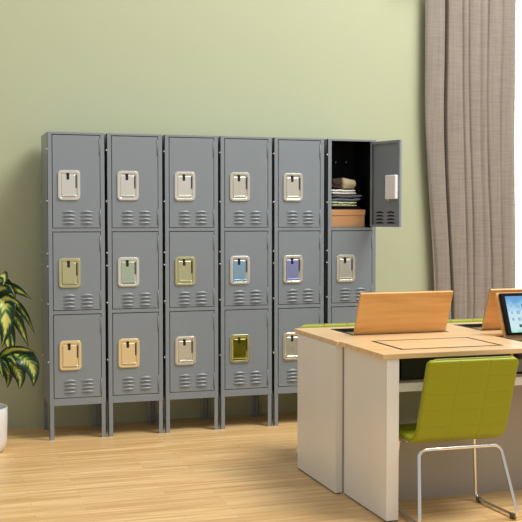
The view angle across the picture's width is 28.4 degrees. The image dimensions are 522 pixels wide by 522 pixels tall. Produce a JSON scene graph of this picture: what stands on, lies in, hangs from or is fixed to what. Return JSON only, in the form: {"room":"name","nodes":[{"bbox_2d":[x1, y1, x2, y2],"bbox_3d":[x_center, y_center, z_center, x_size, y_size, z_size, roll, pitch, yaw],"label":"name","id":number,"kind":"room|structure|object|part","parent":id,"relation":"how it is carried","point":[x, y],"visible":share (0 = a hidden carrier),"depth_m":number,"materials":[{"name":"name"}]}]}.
{"room":"office","nodes":[
{"label":"office","id":0,"kind":"room"},
{"bbox_2d":[0,0,433,428],"bbox_3d":[-0.564,-0.477,6.665,8.300,3.000,0.100,-1,3,-18],"label":"wall","id":1,"kind":"structure","parent":0,"point":[323,69],"depth_m":6.64,"materials":[{"name":"green paint"}]},
{"bbox_3d":[2.226,-0.600,7.557,1.640,2.670,0.060,-1,3,-18],"label":"window","id":2,"kind":"structure","parent":1,"relation":"in","visible":0},
{"bbox_2d":[515,0,521,287],"bbox_3d":[2.238,-0.599,7.520,1.630,2.660,0.024,-1,3,-18],"label":"sheer curtain","id":3,"kind":"object","parent":2,"relation":"hanging from","point":[518,59],"visible":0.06,"depth_m":7.38,"materials":[{"name":"white fabric"}]},
{"bbox_3d":[2.100,-1.961,7.301,2.400,0.032,0.032,-1,3,-18],"label":"curtain rod","id":4,"kind":"object","parent":1,"relation":"attached to","visible":0},
{"bbox_2d":[425,0,515,318],"bbox_3d":[1.461,-0.480,7.216,0.726,2.900,0.061,-1,3,-18],"label":"curtain","id":5,"kind":"object","parent":4,"relation":"hanging from","point":[470,45],"visible":0.8,"depth_m":7.18,"materials":[{"name":"beige fabric"}]},
{"bbox_2d":[0,412,521,521],"bbox_3d":[0.767,1.249,2.594,8.300,0.100,8.800,-1,3,-18],"label":"floor","id":6,"kind":"structure","parent":0,"point":[247,470],"depth_m":5.11,"materials":[{"name":"brown wood"}]},
{"bbox_2d":[0,271,39,451],"bbox_3d":[-1.537,0.559,5.733,0.578,1.010,0.444,1,3,15],"label":"potted plant","id":7,"kind":"object","parent":6,"relation":"on","point":[15,361],"visible":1,"depth_m":5.74,"materials":[{"name":"green plant"}]},
{"bbox_3d":[-1.575,0.939,5.760,0.314,0.248,0.314,-1,3,-18],"label":"pot","id":8,"kind":"part","parent":7,"relation":"part of","materials":[{"name":"white ceramic"}]},
{"bbox_2d":[40,132,105,440],"bbox_3d":[-1.133,0.143,6.209,0.340,1.800,0.352,-1,3,-18],"label":"locker","id":9,"kind":"object","parent":6,"relation":"on","point":[72,163],"visible":1,"depth_m":6.05,"materials":[{"name":"grey metal"}]},
{"bbox_3d":[-1.323,0.923,6.352,0.028,0.230,0.026,-1,3,-18],"label":"leg","id":10,"kind":"part","parent":9,"relation":"part of","materials":[{"name":"grey metal"}]},
{"bbox_3d":[-1.227,0.950,6.054,0.028,0.200,0.026,-1,3,-18],"label":"leg","id":11,"kind":"part","parent":9,"relation":"part of","materials":[{"name":"grey metal"}]},
{"bbox_2d":[62,210,75,223],"bbox_3d":[-1.120,-0.257,6.018,0.079,0.080,0.009,-1,3,-18],"label":"vent","id":12,"kind":"object","parent":9,"relation":"attached to","point":[68,216],"depth_m":6.02,"materials":[{"name":"grey metal"}]},
{"bbox_3d":[-1.118,-0.442,6.011,0.128,0.174,0.008,-1,3,-18],"label":"handle plate","id":13,"kind":"part","parent":9,"relation":"part of","materials":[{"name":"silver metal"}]},
{"bbox_2d":[63,294,75,307],"bbox_3d":[-1.120,0.233,6.039,0.079,0.080,0.009,-1,3,-18],"label":"vent","id":14,"kind":"object","parent":9,"relation":"attached to","point":[69,300],"depth_m":6.04,"materials":[{"name":"grey metal"}]},
{"bbox_3d":[-1.118,0.070,6.033,0.128,0.174,0.008,-1,3,-18],"label":"handle plate","id":15,"kind":"part","parent":9,"relation":"part of","materials":[{"name":"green metal"}]},
{"bbox_2d":[64,379,76,392],"bbox_3d":[-1.120,0.735,6.061,0.079,0.080,0.009,-1,3,-18],"label":"vent","id":16,"kind":"object","parent":9,"relation":"attached to","point":[70,385],"depth_m":6.06,"materials":[{"name":"grey metal"}]},
{"bbox_3d":[-1.118,0.554,6.054,0.128,0.174,0.008,-1,3,-18],"label":"handle plate","id":17,"kind":"part","parent":9,"relation":"part of","materials":[{"name":"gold metal"}]},
{"bbox_3d":[-1.081,-0.465,6.036,0.274,0.539,0.018,-1,3,-18],"label":"door","id":18,"kind":"part","parent":9,"relation":"part of","materials":[{"name":"grey metal"}]},
{"bbox_3d":[-1.081,0.559,6.080,0.274,0.487,0.018,-1,3,-18],"label":"door","id":19,"kind":"part","parent":9,"relation":"part of","materials":[{"name":"grey metal"}]},
{"bbox_3d":[-1.081,0.059,6.059,0.274,0.455,0.018,-1,3,-18],"label":"door","id":20,"kind":"part","parent":9,"relation":"part of","materials":[{"name":"grey metal"}]},
{"bbox_2d":[80,210,92,223],"bbox_3d":[-1.020,-0.258,6.050,0.079,0.080,0.009,-1,3,-18],"label":"vent","id":21,"kind":"object","parent":9,"relation":"attached to","point":[86,216],"depth_m":6.05,"materials":[{"name":"grey metal"}]},
{"bbox_2d":[81,294,93,306],"bbox_3d":[-1.020,0.231,6.071,0.079,0.080,0.009,-1,3,-18],"label":"vent","id":22,"kind":"object","parent":9,"relation":"attached to","point":[87,300],"depth_m":6.07,"materials":[{"name":"grey metal"}]},
{"bbox_2d":[81,378,94,391],"bbox_3d":[-1.020,0.734,6.093,0.079,0.080,0.009,-1,3,-18],"label":"vent","id":23,"kind":"object","parent":9,"relation":"attached to","point":[87,384],"depth_m":6.09,"materials":[{"name":"grey metal"}]},
{"bbox_3d":[-1.033,0.919,6.445,0.028,0.230,0.026,-1,3,-18],"label":"leg","id":24,"kind":"part","parent":9,"relation":"part of","materials":[{"name":"grey metal"}]},
{"bbox_3d":[-0.937,0.946,6.147,0.028,0.200,0.026,-1,3,-18],"label":"leg","id":25,"kind":"part","parent":9,"relation":"part of","materials":[{"name":"grey metal"}]},
{"bbox_2d":[100,133,162,436],"bbox_3d":[-0.803,0.139,6.315,0.340,1.800,0.352,-1,3,-18],"label":"locker","id":26,"kind":"object","parent":6,"relation":"on","point":[132,162],"visible":0.97,"depth_m":6.15,"materials":[{"name":"grey metal"}]},
{"bbox_3d":[-0.994,0.918,6.458,0.028,0.230,0.026,-1,3,-18],"label":"leg","id":27,"kind":"part","parent":26,"relation":"part of","materials":[{"name":"grey metal"}]},
{"bbox_3d":[-0.898,0.946,6.159,0.028,0.200,0.026,-1,3,-18],"label":"leg","id":28,"kind":"part","parent":26,"relation":"part of","materials":[{"name":"grey metal"}]},
{"bbox_2d":[121,210,133,223],"bbox_3d":[-0.790,-0.261,6.124,0.079,0.080,0.009,-1,3,-18],"label":"vent","id":29,"kind":"object","parent":26,"relation":"attached to","point":[127,216],"depth_m":6.12,"materials":[{"name":"grey metal"}]},
{"bbox_2d":[122,293,133,305],"bbox_3d":[-0.790,0.228,6.145,0.079,0.080,0.009,-1,3,-18],"label":"vent","id":30,"kind":"object","parent":26,"relation":"attached to","point":[127,298],"depth_m":6.14,"materials":[{"name":"grey metal"}]},
{"bbox_3d":[-0.788,-0.447,6.117,0.128,0.174,0.008,-1,3,-18],"label":"handle plate","id":31,"kind":"part","parent":26,"relation":"part of","materials":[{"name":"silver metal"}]},
{"bbox_2d":[122,377,134,389],"bbox_3d":[-0.790,0.731,6.166,0.079,0.080,0.009,-1,3,-18],"label":"vent","id":32,"kind":"object","parent":26,"relation":"attached to","point":[128,383],"depth_m":6.17,"materials":[{"name":"grey metal"}]},
{"bbox_3d":[-0.788,0.065,6.139,0.128,0.174,0.008,-1,3,-18],"label":"handle plate","id":33,"kind":"part","parent":26,"relation":"part of","materials":[{"name":"green metal"}]},
{"bbox_3d":[-0.788,0.550,6.160,0.128,0.174,0.008,-1,3,-18],"label":"handle plate","id":34,"kind":"part","parent":26,"relation":"part of","materials":[{"name":"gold metal"}]},
{"bbox_3d":[-0.751,-0.469,6.142,0.274,0.539,0.018,-1,3,-18],"label":"door","id":35,"kind":"part","parent":26,"relation":"part of","materials":[{"name":"grey metal"}]},
{"bbox_3d":[-0.751,0.054,6.164,0.274,0.455,0.018,-1,3,-18],"label":"door","id":36,"kind":"part","parent":26,"relation":"part of","materials":[{"name":"grey metal"}]},
{"bbox_3d":[-0.751,0.554,6.186,0.274,0.487,0.018,-1,3,-18],"label":"door","id":37,"kind":"part","parent":26,"relation":"part of","materials":[{"name":"grey metal"}]},
{"bbox_2d":[139,376,151,388],"bbox_3d":[-0.691,0.729,6.198,0.079,0.080,0.009,-1,3,-18],"label":"vent","id":38,"kind":"object","parent":26,"relation":"attached to","point":[145,382],"depth_m":6.20,"materials":[{"name":"grey metal"}]},
{"bbox_2d":[139,292,151,305],"bbox_3d":[-0.691,0.227,6.177,0.079,0.080,0.009,-1,3,-18],"label":"vent","id":39,"kind":"object","parent":26,"relation":"attached to","point":[145,298],"depth_m":6.18,"materials":[{"name":"grey metal"}]},
{"bbox_2d":[139,210,151,223],"bbox_3d":[-0.691,-0.263,6.156,0.079,0.080,0.009,-1,3,-18],"label":"vent","id":40,"kind":"object","parent":26,"relation":"attached to","point":[145,216],"depth_m":6.16,"materials":[{"name":"grey metal"}]},
{"bbox_3d":[-0.704,0.914,6.551,0.028,0.230,0.026,-1,3,-18],"label":"leg","id":41,"kind":"part","parent":26,"relation":"part of","materials":[{"name":"grey metal"}]},
{"bbox_3d":[-0.608,0.942,6.253,0.028,0.200,0.026,-1,3,-18],"label":"leg","id":42,"kind":"part","parent":26,"relation":"part of","materials":[{"name":"grey metal"}]},
{"bbox_2d":[154,135,218,432],"bbox_3d":[-0.473,0.134,6.421,0.340,1.800,0.352,-1,3,-18],"label":"locker","id":43,"kind":"object","parent":6,"relation":"on","point":[189,162],"visible":0.95,"depth_m":6.26,"materials":[{"name":"grey metal"}]},
{"bbox_3d":[-0.664,0.913,6.564,0.028,0.230,0.026,-1,3,-18],"label":"leg","id":44,"kind":"part","parent":43,"relation":"part of","materials":[{"name":"grey metal"}]},
{"bbox_3d":[-0.568,0.941,6.265,0.028,0.200,0.026,-1,3,-18],"label":"leg","id":45,"kind":"part","parent":43,"relation":"part of","materials":[{"name":"grey metal"}]},
{"bbox_2d":[178,210,190,223],"bbox_3d":[-0.461,-0.266,6.230,0.079,0.080,0.009,-1,3,-18],"label":"vent","id":46,"kind":"object","parent":43,"relation":"attached to","point":[184,216],"depth_m":6.23,"materials":[{"name":"grey metal"}]},
{"bbox_3d":[-0.458,-0.451,6.223,0.128,0.174,0.008,-1,3,-18],"label":"handle plate","id":47,"kind":"part","parent":43,"relation":"part of","materials":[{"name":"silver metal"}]},
{"bbox_2d":[179,374,190,386],"bbox_3d":[-0.461,0.726,6.272,0.079,0.080,0.009,-1,3,-18],"label":"vent","id":48,"kind":"object","parent":43,"relation":"attached to","point":[184,379],"depth_m":6.27,"materials":[{"name":"grey metal"}]},
{"bbox_2d":[179,291,190,304],"bbox_3d":[-0.461,0.224,6.251,0.079,0.080,0.009,-1,3,-18],"label":"vent","id":49,"kind":"object","parent":43,"relation":"attached to","point":[184,296],"depth_m":6.25,"materials":[{"name":"grey metal"}]},
{"bbox_3d":[-0.458,0.545,6.266,0.128,0.174,0.008,-1,3,-18],"label":"handle plate","id":50,"kind":"part","parent":43,"relation":"part of","materials":[{"name":"beige"}]},
{"bbox_3d":[-0.458,0.060,6.245,0.128,0.174,0.008,-1,3,-18],"label":"handle plate","id":51,"kind":"part","parent":43,"relation":"part of","materials":[{"name":"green metal"}]},
{"bbox_3d":[-0.421,0.550,6.292,0.274,0.487,0.018,-1,3,-18],"label":"door","id":52,"kind":"part","parent":43,"relation":"part of","materials":[{"name":"grey metal"}]},
{"bbox_3d":[-0.421,0.050,6.270,0.274,0.455,0.018,-1,3,-18],"label":"door","id":53,"kind":"part","parent":43,"relation":"part of","materials":[{"name":"grey metal"}]},
{"bbox_3d":[-0.421,-0.474,6.248,0.274,0.539,0.018,-1,3,-18],"label":"door","id":54,"kind":"part","parent":43,"relation":"part of","materials":[{"name":"grey metal"}]},
{"bbox_2d":[195,291,207,303],"bbox_3d":[-0.361,0.222,6.283,0.079,0.080,0.009,-1,3,-18],"label":"vent","id":55,"kind":"object","parent":43,"relation":"attached to","point":[201,297],"depth_m":6.28,"materials":[{"name":"grey metal"}]},
{"bbox_2d":[195,210,207,223],"bbox_3d":[-0.361,-0.267,6.262,0.079,0.080,0.009,-1,3,-18],"label":"vent","id":56,"kind":"object","parent":43,"relation":"attached to","point":[201,216],"depth_m":6.26,"materials":[{"name":"grey metal"}]},
{"bbox_2d":[196,373,207,385],"bbox_3d":[-0.361,0.725,6.304,0.079,0.080,0.009,-1,3,-18],"label":"vent","id":57,"kind":"object","parent":43,"relation":"attached to","point":[201,378],"depth_m":6.31,"materials":[{"name":"grey metal"}]},
{"bbox_3d":[-0.374,0.909,6.657,0.028,0.230,0.026,-1,3,-18],"label":"leg","id":58,"kind":"part","parent":43,"relation":"part of","materials":[{"name":"grey metal"}]},
{"bbox_3d":[-0.278,0.937,6.358,0.028,0.200,0.026,-1,3,-18],"label":"leg","id":59,"kind":"part","parent":43,"relation":"part of","materials":[{"name":"grey metal"}]},
{"bbox_2d":[207,136,271,428],"bbox_3d":[-0.144,0.130,6.527,0.340,1.800,0.352,-1,3,-18],"label":"locker","id":60,"kind":"object","parent":6,"relation":"on","point":[244,163],"visible":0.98,"depth_m":6.37,"materials":[{"name":"grey metal"}]},
{"bbox_3d":[-0.335,0.909,6.670,0.028,0.230,0.026,-1,3,-18],"label":"leg","id":61,"kind":"part","parent":60,"relation":"part of","materials":[{"name":"grey metal"}]},
{"bbox_3d":[-0.238,0.937,6.371,0.028,0.200,0.026,-1,3,-18],"label":"leg","id":62,"kind":"part","parent":60,"relation":"part of","materials":[{"name":"grey metal"}]},
{"bbox_2d":[233,290,244,302],"bbox_3d":[-0.131,0.219,6.356,0.079,0.080,0.009,-1,3,-18],"label":"vent","id":63,"kind":"object","parent":60,"relation":"attached to","point":[238,295],"depth_m":6.36,"materials":[{"name":"grey metal"}]},
{"bbox_2d":[234,371,244,383],"bbox_3d":[-0.131,0.722,6.378,0.079,0.080,0.009,-1,3,-18],"label":"vent","id":64,"kind":"object","parent":60,"relation":"attached to","point":[239,376],"depth_m":6.38,"materials":[{"name":"grey metal"}]},
{"bbox_2d":[234,210,244,222],"bbox_3d":[-0.131,-0.271,6.335,0.079,0.080,0.009,-1,3,-18],"label":"vent","id":65,"kind":"object","parent":60,"relation":"attached to","point":[239,215],"depth_m":6.34,"materials":[{"name":"grey metal"}]},
{"bbox_3d":[-0.129,0.540,6.372,0.128,0.174,0.008,-1,3,-18],"label":"handle plate","id":66,"kind":"part","parent":60,"relation":"part of","materials":[{"name":"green metal"}]},
{"bbox_3d":[-0.129,0.056,6.351,0.128,0.174,0.008,-1,3,-18],"label":"handle plate","id":67,"kind":"part","parent":60,"relation":"part of","materials":[{"name":"blue metal"}]},
{"bbox_3d":[-0.129,-0.456,6.329,0.128,0.174,0.008,-1,3,-18],"label":"handle plate","id":68,"kind":"part","parent":60,"relation":"part of","materials":[{"name":"beige"}]},
{"bbox_3d":[-0.092,0.045,6.376,0.274,0.455,0.018,-1,3,-18],"label":"door","id":69,"kind":"part","parent":60,"relation":"part of","materials":[{"name":"grey metal"}]},
{"bbox_3d":[-0.092,-0.478,6.354,0.274,0.539,0.018,-1,3,-18],"label":"door","id":70,"kind":"part","parent":60,"relation":"part of","materials":[{"name":"grey metal"}]},
{"bbox_3d":[-0.092,0.545,6.397,0.274,0.487,0.018,-1,3,-18],"label":"door","id":71,"kind":"part","parent":60,"relation":"part of","materials":[{"name":"grey metal"}]},
{"bbox_3d":[-0.044,0.905,6.763,0.028,0.230,0.026,-1,3,-18],"label":"leg","id":72,"kind":"part","parent":60,"relation":"part of","materials":[{"name":"grey metal"}]},
{"bbox_2d":[250,290,260,302],"bbox_3d":[-0.032,0.218,6.388,0.079,0.080,0.009,-1,3,-18],"label":"vent","id":73,"kind":"object","parent":60,"relation":"attached to","point":[255,295],"depth_m":6.39,"materials":[{"name":"grey metal"}]},
{"bbox_2d":[250,210,260,222],"bbox_3d":[-0.032,-0.272,6.367,0.079,0.080,0.009,-1,3,-18],"label":"vent","id":74,"kind":"object","parent":60,"relation":"attached to","point":[255,215],"depth_m":6.37,"materials":[{"name":"grey metal"}]},
{"bbox_2d":[250,370,261,383],"bbox_3d":[-0.032,0.720,6.410,0.079,0.080,0.009,-1,3,-18],"label":"vent","id":75,"kind":"object","parent":60,"relation":"attached to","point":[255,375],"depth_m":6.41,"materials":[{"name":"grey metal"}]},
{"bbox_3d":[0.052,0.933,6.464,0.028,0.200,0.026,-1,3,-18],"label":"leg","id":76,"kind":"part","parent":60,"relation":"part of","materials":[{"name":"grey metal"}]},
{"bbox_2d":[258,137,323,425],"bbox_3d":[0.186,0.125,6.633,0.340,1.800,0.352,-1,3,-18],"label":"locker","id":77,"kind":"object","parent":6,"relation":"on","point":[297,163],"visible":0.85,"depth_m":6.46,"materials":[{"name":"grey metal"}]},
{"bbox_3d":[-0.005,0.904,6.775,0.028,0.230,0.026,-1,3,-18],"label":"leg","id":78,"kind":"part","parent":77,"relation":"part of","materials":[{"name":"grey metal"}]},
{"bbox_3d":[0.091,0.932,6.477,0.028,0.200,0.026,-1,3,-18],"label":"leg","id":79,"kind":"part","parent":77,"relation":"part of","materials":[{"name":"grey metal"}]},
{"bbox_3d":[0.201,0.536,6.477,0.128,0.174,0.008,-1,3,-18],"label":"handle plate","id":80,"kind":"part","parent":77,"relation":"part of","materials":[{"name":"beige"}]},
{"bbox_2d":[287,369,297,381],"bbox_3d":[0.199,0.717,6.484,0.079,0.080,0.009,-1,3,-18],"label":"vent","id":81,"kind":"object","parent":77,"relation":"attached to","point":[292,374],"depth_m":6.48,"materials":[{"name":"grey metal"}]},
{"bbox_2d":[287,289,297,301],"bbox_3d":[0.199,0.215,6.462,0.079,0.080,0.009,-1,3,-18],"label":"vent","id":82,"kind":"object","parent":77,"relation":"attached to","point":[292,294],"depth_m":6.46,"materials":[{"name":"grey metal"}]},
{"bbox_2d":[287,211,297,222],"bbox_3d":[0.199,-0.275,6.441,0.079,0.080,0.009,-1,3,-18],"label":"vent","id":83,"kind":"object","parent":77,"relation":"attached to","point":[292,216],"depth_m":6.44,"materials":[{"name":"grey metal"}]},
{"bbox_3d":[0.201,0.051,6.457,0.128,0.174,0.008,-1,3,-18],"label":"handle plate","id":84,"kind":"part","parent":77,"relation":"part of","materials":[{"name":"purple metal"}]},
{"bbox_3d":[0.201,-0.460,6.435,0.128,0.174,0.008,-1,3,-18],"label":"handle plate","id":85,"kind":"part","parent":77,"relation":"part of","materials":[{"name":"beige"}]},
{"bbox_3d":[0.238,0.541,6.503,0.274,0.487,0.018,-1,3,-18],"label":"door","id":86,"kind":"part","parent":77,"relation":"part of","materials":[{"name":"grey metal"}]},
{"bbox_3d":[0.238,0.041,6.482,0.274,0.455,0.018,-1,3,-18],"label":"door","id":87,"kind":"part","parent":77,"relation":"part of","materials":[{"name":"grey metal"}]},
{"bbox_3d":[0.238,-0.483,6.459,0.274,0.539,0.018,-1,3,-18],"label":"door","id":88,"kind":"part","parent":77,"relation":"part of","materials":[{"name":"grey metal"}]},
{"bbox_2d":[303,289,313,300],"bbox_3d":[0.298,0.213,6.494,0.079,0.080,0.009,-1,3,-18],"label":"vent","id":89,"kind":"object","parent":77,"relation":"attached to","point":[308,294],"depth_m":6.50,"materials":[{"name":"grey metal"}]},
{"bbox_2d":[303,211,313,222],"bbox_3d":[0.298,-0.276,6.473,0.079,0.080,0.009,-1,3,-18],"label":"vent","id":90,"kind":"object","parent":77,"relation":"attached to","point":[308,216],"depth_m":6.47,"materials":[{"name":"grey metal"}]},
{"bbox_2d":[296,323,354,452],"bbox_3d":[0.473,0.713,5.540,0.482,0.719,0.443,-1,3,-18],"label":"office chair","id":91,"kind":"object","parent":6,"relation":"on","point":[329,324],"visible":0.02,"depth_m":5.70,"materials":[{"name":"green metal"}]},
{"bbox_2d":[324,139,401,323],"bbox_3d":[0.590,0.125,6.627,0.393,1.800,0.609,-1,3,-18],"label":"locker","id":92,"kind":"object","parent":6,"relation":"on","point":[375,167],"visible":0.63,"depth_m":6.57,"materials":[{"name":"grey metal"}]},
{"bbox_3d":[0.577,0.536,6.612,0.274,0.487,0.018,-1,3,-18],"label":"door","id":93,"kind":"part","parent":92,"relation":"part of","materials":[{"name":"grey metal"}]},
{"bbox_2d":[340,288,350,299],"bbox_3d":[0.538,0.210,6.571,0.079,0.080,0.009,-1,3,-18],"label":"vent","id":94,"kind":"object","parent":92,"relation":"attached to","point":[345,293],"depth_m":6.57,"materials":[{"name":"grey metal"}]},
{"bbox_3d":[0.540,0.047,6.566,0.128,0.174,0.008,-1,3,-18],"label":"handle plate","id":95,"kind":"part","parent":92,"relation":"part of","materials":[{"name":"beige"}]},
{"bbox_2d":[331,210,364,226],"bbox_3d":[0.525,-0.276,6.689,0.242,0.112,0.194,-1,3,-18],"label":"cardboard box","id":96,"kind":"object","parent":92,"relation":"in","point":[339,218],"visible":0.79,"depth_m":6.60,"materials":[{"name":"orange cardboard"}]},
{"bbox_2d":[331,207,359,209],"bbox_3d":[0.522,-0.343,6.679,0.215,0.019,0.172,-1,3,-18],"label":"shirt","id":97,"kind":"object","parent":96,"relation":"on","point":[332,208],"visible":0.81,"depth_m":6.61,"materials":[{"name":"black fabric"}]},
{"bbox_2d":[331,201,356,206],"bbox_3d":[0.504,-0.368,6.667,0.194,0.032,0.176,-1,3,-18],"label":"shirt","id":98,"kind":"object","parent":97,"relation":"on","point":[333,203],"visible":0.74,"depth_m":6.59,"materials":[{"name":"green fabric"}]},
{"bbox_2d":[332,195,361,200],"bbox_3d":[0.523,-0.406,6.676,0.230,0.042,0.175,-1,3,-18],"label":"jeans","id":99,"kind":"object","parent":98,"relation":"on","point":[334,197],"visible":0.8,"depth_m":6.60,"materials":[{"name":"grey fabric"}]},
{"bbox_2d":[332,189,355,194],"bbox_3d":[0.502,-0.444,6.663,0.190,0.032,0.174,-1,3,-18],"label":"shirt","id":100,"kind":"object","parent":99,"relation":"on","point":[334,192],"visible":0.7,"depth_m":6.60,"materials":[{"name":"white fabric"}]},
{"bbox_2d":[332,178,355,188],"bbox_3d":[0.532,-0.502,6.653,0.180,0.072,0.108,-1,3,-18],"label":"bag","id":101,"kind":"object","parent":100,"relation":"on","point":[343,183],"visible":0.95,"depth_m":6.64,"materials":[{"name":"beige fabric"}]},
{"bbox_3d":[0.525,-0.314,6.687,0.242,0.038,0.194,-1,3,-18],"label":"box lid","id":102,"kind":"part","parent":96,"relation":"part of","materials":[{"name":"cardboard"}]},
{"bbox_3d":[0.577,0.036,6.591,0.274,0.455,0.018,-1,3,-18],"label":"door","id":103,"kind":"part","parent":92,"relation":"part of","materials":[{"name":"grey metal"}]},
{"bbox_2d":[355,287,364,299],"bbox_3d":[0.638,0.208,6.603,0.079,0.080,0.009,-1,3,-18],"label":"vent","id":104,"kind":"object","parent":92,"relation":"attached to","point":[358,290],"depth_m":6.60,"materials":[{"name":"grey metal"}]},
{"bbox_3d":[0.783,-0.484,6.484,0.018,0.539,0.274,-2,3,-35],"label":"door","id":105,"kind":"part","parent":92,"relation":"part of","materials":[{"name":"grey metal"}]},
{"bbox_2d":[294,288,521,493],"bbox_3d":[1.008,0.609,5.367,1.569,0.942,0.596,-1,3,-18],"label":"computer desk","id":106,"kind":"object","parent":6,"relation":"on","point":[408,314],"visible":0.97,"depth_m":5.12,"materials":[{"name":"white wood"}]},
{"bbox_3d":[0.286,0.736,5.109,0.034,0.697,0.529,-1,3,-18],"label":"panel","id":107,"kind":"part","parent":106,"relation":"part of","materials":[{"name":"white laminate"}]},
{"bbox_3d":[1.093,0.730,5.098,1.495,0.683,0.014,-1,3,-18],"label":"modesty panel","id":108,"kind":"part","parent":106,"relation":"part of","materials":[{"name":"beige"}]},
{"bbox_3d":[0.657,0.362,5.307,0.528,0.012,0.300,-1,3,-18],"label":"lid frame","id":109,"kind":"part","parent":106,"relation":"part of","materials":[{"name":"black"}]},
{"bbox_3d":[0.709,0.268,5.144,0.502,0.249,0.016,-1,24,-18],"label":"lid","id":110,"kind":"part","parent":106,"relation":"part of","materials":[{"name":"orange wood"}]},
{"bbox_3d":[1.338,0.352,5.525,0.527,0.012,0.300,-1,3,-18],"label":"lid frame","id":111,"kind":"part","parent":106,"relation":"part of","materials":[{"name":"black"}]},
{"bbox_3d":[1.390,0.257,5.362,0.500,0.252,0.016,-1,23,-18],"label":"lid","id":112,"kind":"part","parent":106,"relation":"part of","materials":[{"name":"orange wood"}]},
{"bbox_2d":[340,292,521,521],"bbox_3d":[1.179,0.634,4.864,1.552,0.934,0.501,-1,3,-18],"label":"computer desk","id":113,"kind":"object","parent":6,"relation":"on","point":[383,379],"visible":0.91,"depth_m":4.76,"materials":[{"name":"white wood"}]},
{"bbox_3d":[0.490,0.756,4.640,0.057,0.697,0.477,-1,3,-18],"label":"panel","id":114,"kind":"part","parent":113,"relation":"part of","materials":[{"name":"white laminate"}]},
{"bbox_3d":[0.809,0.389,4.770,0.478,0.018,0.299,-1,3,-18],"label":"lid","id":115,"kind":"part","parent":113,"relation":"part of","materials":[{"name":"brown wood"}]},
{"bbox_3d":[0.809,0.391,4.770,0.510,0.023,0.331,-1,3,-18],"label":"lid frame","id":116,"kind":"part","parent":113,"relation":"part of","materials":[{"name":"black wood"}]},
{"bbox_3d":[1.167,0.811,4.932,1.428,0.575,0.018,-1,3,-18],"label":"modesty panel","id":117,"kind":"part","parent":113,"relation":"part of","materials":[{"name":"beige"}]},
{"bbox_2d":[399,372,521,380],"bbox_3d":[1.203,0.507,4.805,1.428,0.004,0.200,-1,3,-18],"label":"shelf","id":118,"kind":"object","parent":113,"relation":"attached to","point":[415,376],"depth_m":4.53,"materials":[{"name":"white"}]},
{"bbox_3d":[1.412,0.271,5.133,0.510,0.245,0.016,-1,-19,-18],"label":"lid","id":119,"kind":"part","parent":113,"relation":"part of","materials":[{"name":"orange wood"}]},
{"bbox_2d":[499,293,521,334],"bbox_3d":[1.416,0.257,5.119,0.490,0.211,0.020,-1,-19,-18],"label":"monitor","id":120,"kind":"object","parent":113,"relation":"on","point":[510,304],"depth_m":5.05,"materials":[{"name":"black plastic"}]},
{"bbox_2d":[398,356,518,521],"bbox_3d":[0.834,0.755,4.543,0.482,0.719,0.443,-1,3,-16],"label":"office chair","id":121,"kind":"object","parent":6,"relation":"on","point":[462,398],"visible":0.98,"depth_m":4.38,"materials":[{"name":"green fabric"}]},
{"bbox_3d":[0.838,0.944,4.539,0.476,0.330,0.344,-1,3,-16],"label":"frame","id":122,"kind":"part","parent":121,"relation":"part of","materials":[{"name":"silver metal"}]},
{"bbox_2d":[447,318,482,322],"bbox_3d":[1.218,0.702,5.779,0.482,0.719,0.443,-1,3,-18],"label":"office chair","id":123,"kind":"object","parent":6,"relation":"on","point":[476,319],"visible":0.02,"depth_m":5.96,"materials":[{"name":"green metal"}]}
]}

